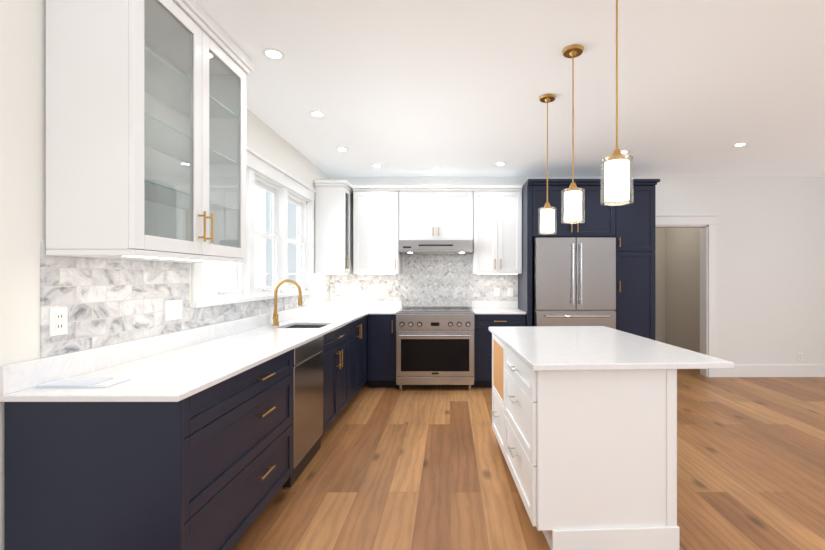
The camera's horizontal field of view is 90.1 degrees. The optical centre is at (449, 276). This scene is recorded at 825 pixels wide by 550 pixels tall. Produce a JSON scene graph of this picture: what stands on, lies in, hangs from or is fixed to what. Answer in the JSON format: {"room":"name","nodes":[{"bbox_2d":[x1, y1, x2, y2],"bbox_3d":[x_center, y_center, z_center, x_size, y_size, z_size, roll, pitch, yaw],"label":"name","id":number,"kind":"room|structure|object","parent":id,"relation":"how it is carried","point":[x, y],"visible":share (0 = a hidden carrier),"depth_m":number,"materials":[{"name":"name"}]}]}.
{"room":"kitchen","nodes":[
{"label":"kitchen","id":0,"kind":"room"},
{"bbox_2d":[0,0,329,549],"bbox_3d":[-1.675,0.000,1.225,0.150,2.660,8.750,0,0,0],"label":"wall","id":1,"kind":"structure","parent":0,"point":[22,129],"depth_m":1.54,"materials":[{"name":"white paint"}]},
{"bbox_2d":[46,0,252,262],"bbox_3d":[-1.398,-0.704,2.060,0.380,1.244,0.960,0,0,0],"label":"upper cabinet","id":2,"kind":"object","parent":1,"relation":"attached to","point":[145,130],"depth_m":1.70,"materials":[{"name":"white wood"}]},
{"bbox_2d":[40,241,329,357],"bbox_3d":[-1.596,0.088,3.525,0.008,0.456,3.850,0,0,0],"label":"tile","id":3,"kind":"structure","parent":1,"relation":"attached to","point":[108,301],"depth_m":1.98,"materials":[{"name":"stone"}]},
{"bbox_2d":[49,307,67,336],"bbox_3d":[-1.588,0.180,1.665,0.008,0.114,0.075,0,0,0],"label":"electrical outlet","id":4,"kind":"object","parent":3,"relation":"attached to","point":[58,320],"visible":1,"depth_m":1.66,"materials":[{"name":"white plastic"}]},
{"bbox_2d":[165,299,181,320],"bbox_3d":[-1.587,0.190,2.360,0.011,0.114,0.145,0,0,0],"label":"light switch","id":5,"kind":"object","parent":3,"relation":"attached to","point":[173,309],"visible":1,"depth_m":2.35,"materials":[{"name":"white plastic"}]},
{"bbox_2d":[190,146,316,307],"bbox_3d":[-1.590,-0.407,3.650,0.080,1.195,2.280,0,0,0],"label":"window frame","id":6,"kind":"structure","parent":1,"relation":"in","point":[261,166],"depth_m":3.66,"materials":[{"name":"white wood"}]},
{"bbox_2d":[203,168,306,300],"bbox_3d":[-1.655,-0.355,3.650,0.119,1.030,2.060,0,0,0],"label":"window","id":7,"kind":"structure","parent":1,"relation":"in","point":[245,273],"depth_m":3.81,"materials":[{"name":"white wood"}]},
{"bbox_2d":[314,180,352,273],"bbox_3d":[-1.398,-0.584,5.106,0.380,1.096,0.663,0,0,0],"label":"upper cabinet","id":8,"kind":"object","parent":1,"relation":"attached to","point":[333,226],"visible":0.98,"depth_m":4.83,"materials":[{"name":"white wood"}]},
{"bbox_2d":[196,0,824,176],"bbox_3d":[2.200,-1.380,2.025,7.900,0.100,10.350,0,0,0],"label":"ceiling","id":9,"kind":"structure","parent":0,"point":[418,88],"depth_m":2.83,"materials":[{"name":"white paint"}]},
{"bbox_2d":[262,48,284,59],"bbox_3d":[-1.050,-1.327,2.440,0.124,0.005,0.124,0,0,0],"label":"recessed light","id":10,"kind":"object","parent":9,"relation":"in","point":[273,53],"visible":1,"depth_m":2.43,"materials":[{"name":"white plastic"}]},
{"bbox_2d":[309,111,324,116],"bbox_3d":[-1.080,-1.327,3.340,0.124,0.005,0.124,0,0,0],"label":"recessed light","id":11,"kind":"object","parent":9,"relation":"in","point":[316,113],"visible":1,"depth_m":3.34,"materials":[{"name":"white plastic"}]},
{"bbox_2d":[336,147,347,150],"bbox_3d":[-1.120,-1.327,4.260,0.124,0.005,0.124,0,0,0],"label":"recessed light","id":12,"kind":"object","parent":9,"relation":"in","point":[341,149],"visible":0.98,"depth_m":4.26,"materials":[{"name":"white plastic"}]},
{"bbox_2d":[495,162,505,165],"bbox_3d":[0.590,-1.327,4.810,0.124,0.005,0.124,0,0,0],"label":"recessed light","id":13,"kind":"object","parent":9,"relation":"in","point":[500,163],"visible":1,"depth_m":4.79,"materials":[{"name":"white plastic"}]},
{"bbox_2d":[538,94,556,234],"bbox_3d":[0.720,-0.823,3.030,0.132,1.010,0.132,0,0,0],"label":"pendant light","id":14,"kind":"object","parent":9,"relation":"hanging from","point":[547,219],"visible":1,"depth_m":3.00,"materials":[{"name":"white glass"}]},
{"bbox_2d":[561,44,584,223],"bbox_3d":[0.720,-0.823,2.400,0.132,1.010,0.132,0,0,0],"label":"pendant light","id":15,"kind":"object","parent":9,"relation":"hanging from","point":[572,201],"visible":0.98,"depth_m":2.37,"materials":[{"name":"white glass"}]},
{"bbox_2d":[601,0,633,205],"bbox_3d":[0.720,-0.823,1.770,0.132,1.010,0.132,0,0,0],"label":"pendant light","id":16,"kind":"object","parent":9,"relation":"hanging from","point":[616,178],"visible":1,"depth_m":1.74,"materials":[{"name":"white glass"}]},
{"bbox_2d":[733,142,747,146],"bbox_3d":[2.910,-1.327,4.110,0.124,0.005,0.124,0,0,0],"label":"recessed light","id":17,"kind":"object","parent":9,"relation":"in","point":[740,144],"visible":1,"depth_m":4.11,"materials":[{"name":"white"}]},
{"bbox_2d":[232,369,824,549],"bbox_3d":[2.200,1.380,2.025,7.900,0.100,10.350,0,0,0],"label":"floor","id":18,"kind":"structure","parent":0,"point":[416,467],"depth_m":2.73,"materials":[{"name":"brown wood"}]},
{"bbox_2d":[4,349,292,549],"bbox_3d":[-1.274,0.886,2.012,0.628,0.888,1.105,0,0,0],"label":"base cabinet","id":19,"kind":"object","parent":18,"relation":"on","point":[210,468],"depth_m":1.46,"materials":[{"name":"blue wood"}]},
{"bbox_2d":[0,301,371,401],"bbox_3d":[-1.260,0.477,3.440,0.660,0.322,4.000,0,0,0],"label":"countertop","id":20,"kind":"structure","parent":19,"relation":"on","point":[177,366],"depth_m":1.95,"materials":[{"name":"stone"}]},
{"bbox_2d":[33,378,130,387],"bbox_3d":[-1.425,0.411,1.597,0.270,0.008,0.125,0,0,0],"label":"booklet","id":21,"kind":"object","parent":20,"relation":"on","point":[83,382],"visible":1,"depth_m":1.57,"materials":[{"name":"white paper"}]},
{"bbox_2d":[272,279,301,325],"bbox_3d":[-1.401,0.217,3.516,0.257,0.396,0.088,0,0,0],"label":"faucet","id":22,"kind":"object","parent":20,"relation":"on","point":[275,318],"visible":1,"depth_m":3.52,"materials":[{"name":"gold metal"}]},
{"bbox_2d":[282,335,323,488],"bbox_3d":[-1.271,0.887,2.870,0.594,0.886,0.596,0,0,0],"label":"dishwasher","id":23,"kind":"object","parent":18,"relation":"on","point":[307,395],"visible":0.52,"depth_m":2.81,"materials":[{"name":"silver metal"}]},
{"bbox_2d":[321,322,351,436],"bbox_3d":[-1.284,0.886,3.576,0.608,0.888,0.803,0,0,0],"label":"base cabinet","id":24,"kind":"object","parent":18,"relation":"on","point":[337,351],"depth_m":3.54,"materials":[{"name":"blue wood"}]},
{"bbox_2d":[352,315,367,398],"bbox_3d":[-1.284,0.886,4.349,0.608,0.888,0.743,0,0,0],"label":"base cabinet","id":25,"kind":"object","parent":18,"relation":"on","point":[359,326],"depth_m":4.48,"materials":[{"name":"blue wood"}]},
{"bbox_2d":[368,314,397,386],"bbox_3d":[-0.805,0.886,5.125,0.343,0.888,0.626,0,0,0],"label":"base cabinet","id":26,"kind":"object","parent":18,"relation":"on","point":[381,350],"visible":0.92,"depth_m":4.86,"materials":[{"name":"blue wood"}]},
{"bbox_2d":[372,301,401,313],"bbox_3d":[-0.781,0.378,5.130,0.297,0.124,0.619,0,0,0],"label":"countertop","id":27,"kind":"structure","parent":26,"relation":"on","point":[378,307],"depth_m":5.42,"materials":[{"name":"stone"}]},
{"bbox_2d":[396,306,473,389],"bbox_3d":[-0.173,0.858,5.059,0.914,0.944,0.721,0,0,0],"label":"range","id":28,"kind":"object","parent":18,"relation":"on","point":[434,345],"visible":1,"depth_m":4.76,"materials":[{"name":"silver metal"}]},
{"bbox_2d":[473,314,525,386],"bbox_3d":[0.593,0.886,5.125,0.609,0.888,0.626,0,0,0],"label":"base cabinet","id":29,"kind":"object","parent":18,"relation":"on","point":[483,323],"visible":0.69,"depth_m":4.85,"materials":[{"name":"blue wood"}]},
{"bbox_2d":[472,301,525,313],"bbox_3d":[0.593,0.378,5.133,0.611,0.124,0.615,0,0,0],"label":"countertop","id":30,"kind":"structure","parent":29,"relation":"on","point":[479,307],"depth_m":5.42,"materials":[{"name":"stone"}]},
{"bbox_2d":[532,237,615,328],"bbox_3d":[1.442,0.438,5.009,0.915,1.785,0.782,0,0,0],"label":"refrigerator","id":31,"kind":"object","parent":18,"relation":"on","point":[573,281],"visible":0.69,"depth_m":4.68,"materials":[{"name":"silver metal"}]},
{"bbox_2d":[489,330,678,549],"bbox_3d":[0.708,0.885,2.661,0.752,0.890,1.378,0,0,-3],"label":"kitchen island","id":32,"kind":"object","parent":18,"relation":"on","point":[584,423],"depth_m":1.99,"materials":[{"name":"white wood"}]},
{"bbox_2d":[489,326,733,369],"bbox_3d":[0.841,0.425,2.678,0.975,0.030,1.470,0,0,-3],"label":"island countertop","id":33,"kind":"structure","parent":32,"relation":"on","point":[544,347],"depth_m":2.29,"materials":[{"name":"white stone"}]},
{"bbox_2d":[518,179,659,340],"bbox_3d":[1.663,0.099,5.082,1.525,2.462,0.713,0,0,0],"label":"tall cabinet","id":34,"kind":"object","parent":18,"relation":"on","point":[630,228],"visible":0.58,"depth_m":4.79,"materials":[{"name":"blue wood"}]},
{"bbox_2d":[330,177,824,364],"bbox_3d":[2.275,0.000,5.525,7.750,2.660,0.150,0,0,0],"label":"wall","id":35,"kind":"structure","parent":0,"point":[770,270],"depth_m":5.45,"materials":[{"name":"white paint"}]},
{"bbox_2d":[353,189,401,273],"bbox_3d":[-0.923,-0.569,5.269,0.567,1.058,0.338,0,0,0],"label":"upper cabinet","id":36,"kind":"object","parent":35,"relation":"attached to","point":[376,212],"depth_m":5.11,"materials":[{"name":"white wood"}]},
{"bbox_2d":[330,253,517,305],"bbox_3d":[-0.346,-0.017,5.446,2.491,0.906,0.008,0,0,0],"label":"tile","id":37,"kind":"structure","parent":35,"relation":"attached to","point":[436,280],"depth_m":5.44,"materials":[{"name":"tile"}]},
{"bbox_2d":[494,288,499,295],"bbox_3d":[0.620,0.200,5.438,0.075,0.114,0.008,0,0,0],"label":"electrical outlet","id":38,"kind":"object","parent":37,"relation":"attached to","point":[496,291],"visible":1,"depth_m":5.44,"materials":[{"name":"white plastic"}]},
{"bbox_2d":[507,288,512,295],"bbox_3d":[0.800,0.200,5.436,0.075,0.114,0.011,0,0,0],"label":"electrical outlet","id":39,"kind":"object","parent":37,"relation":"attached to","point":[509,291],"visible":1,"depth_m":5.44,"materials":[{"name":"white plastic"}]},
{"bbox_2d":[400,189,475,240],"bbox_3d":[-0.173,-0.774,5.269,0.922,0.648,0.338,0,0,0],"label":"upper cabinet","id":40,"kind":"object","parent":35,"relation":"attached to","point":[425,214],"depth_m":5.11,"materials":[{"name":"white wood"}]},
{"bbox_2d":[398,240,472,253],"bbox_3d":[-0.173,-0.372,5.184,0.898,0.150,0.508,0,0,0],"label":"under-cabinet range hood","id":41,"kind":"object","parent":40,"relation":"attached to","point":[435,246],"visible":1,"depth_m":4.96,"materials":[{"name":"silver metal"}]},
{"bbox_2d":[472,189,521,273],"bbox_3d":[0.594,-0.569,5.269,0.605,1.058,0.338,0,0,0],"label":"upper cabinet","id":42,"kind":"object","parent":35,"relation":"attached to","point":[487,219],"depth_m":5.11,"materials":[{"name":"white wood"}]},
{"bbox_2d":[656,214,718,376],"bbox_3d":[3.025,0.250,5.505,1.060,2.160,0.190,0,0,0],"label":"door frame","id":43,"kind":"structure","parent":35,"relation":"attached to","point":[706,224],"depth_m":5.43,"materials":[{"name":"white wood"}]},
{"bbox_2d":[716,365,824,376],"bbox_3d":[4.215,1.248,5.442,3.570,0.165,0.016,0,0,0],"label":"baseboard","id":44,"kind":"structure","parent":35,"relation":"attached to","point":[777,371],"depth_m":5.43,"materials":[{"name":"white wood"}]},
{"bbox_2d":[797,352,802,360],"bbox_3d":[4.650,1.060,5.446,0.075,0.114,0.008,0,0,0],"label":"outlet","id":45,"kind":"object","parent":35,"relation":"attached to","point":[799,356],"visible":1,"depth_m":5.45,"materials":[{"name":"white plastic"}]},
{"bbox_2d":[655,228,662,341],"bbox_3d":[3.025,0.000,7.050,1.510,2.660,0.100,0,0,0],"label":"wall","id":46,"kind":"structure","parent":0,"point":[659,231],"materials":[{"name":"beige paint"}]},
{"bbox_2d":[663,228,699,352],"bbox_3d":[3.730,0.000,6.290,0.100,2.660,1.380,0,0,0],"label":"wall","id":47,"kind":"structure","parent":0,"point":[677,251],"depth_m":6.52,"materials":[{"name":"beige paint"}]},
{"label":"outside","id":48,"kind":"structure","parent":0,"visible":0},
{"bbox_2d":[203,187,264,288],"bbox_3d":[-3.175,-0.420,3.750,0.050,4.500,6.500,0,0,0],"label":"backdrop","id":49,"kind":"structure","parent":48,"point":[233,266],"depth_m":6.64,"materials":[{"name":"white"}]}
]}

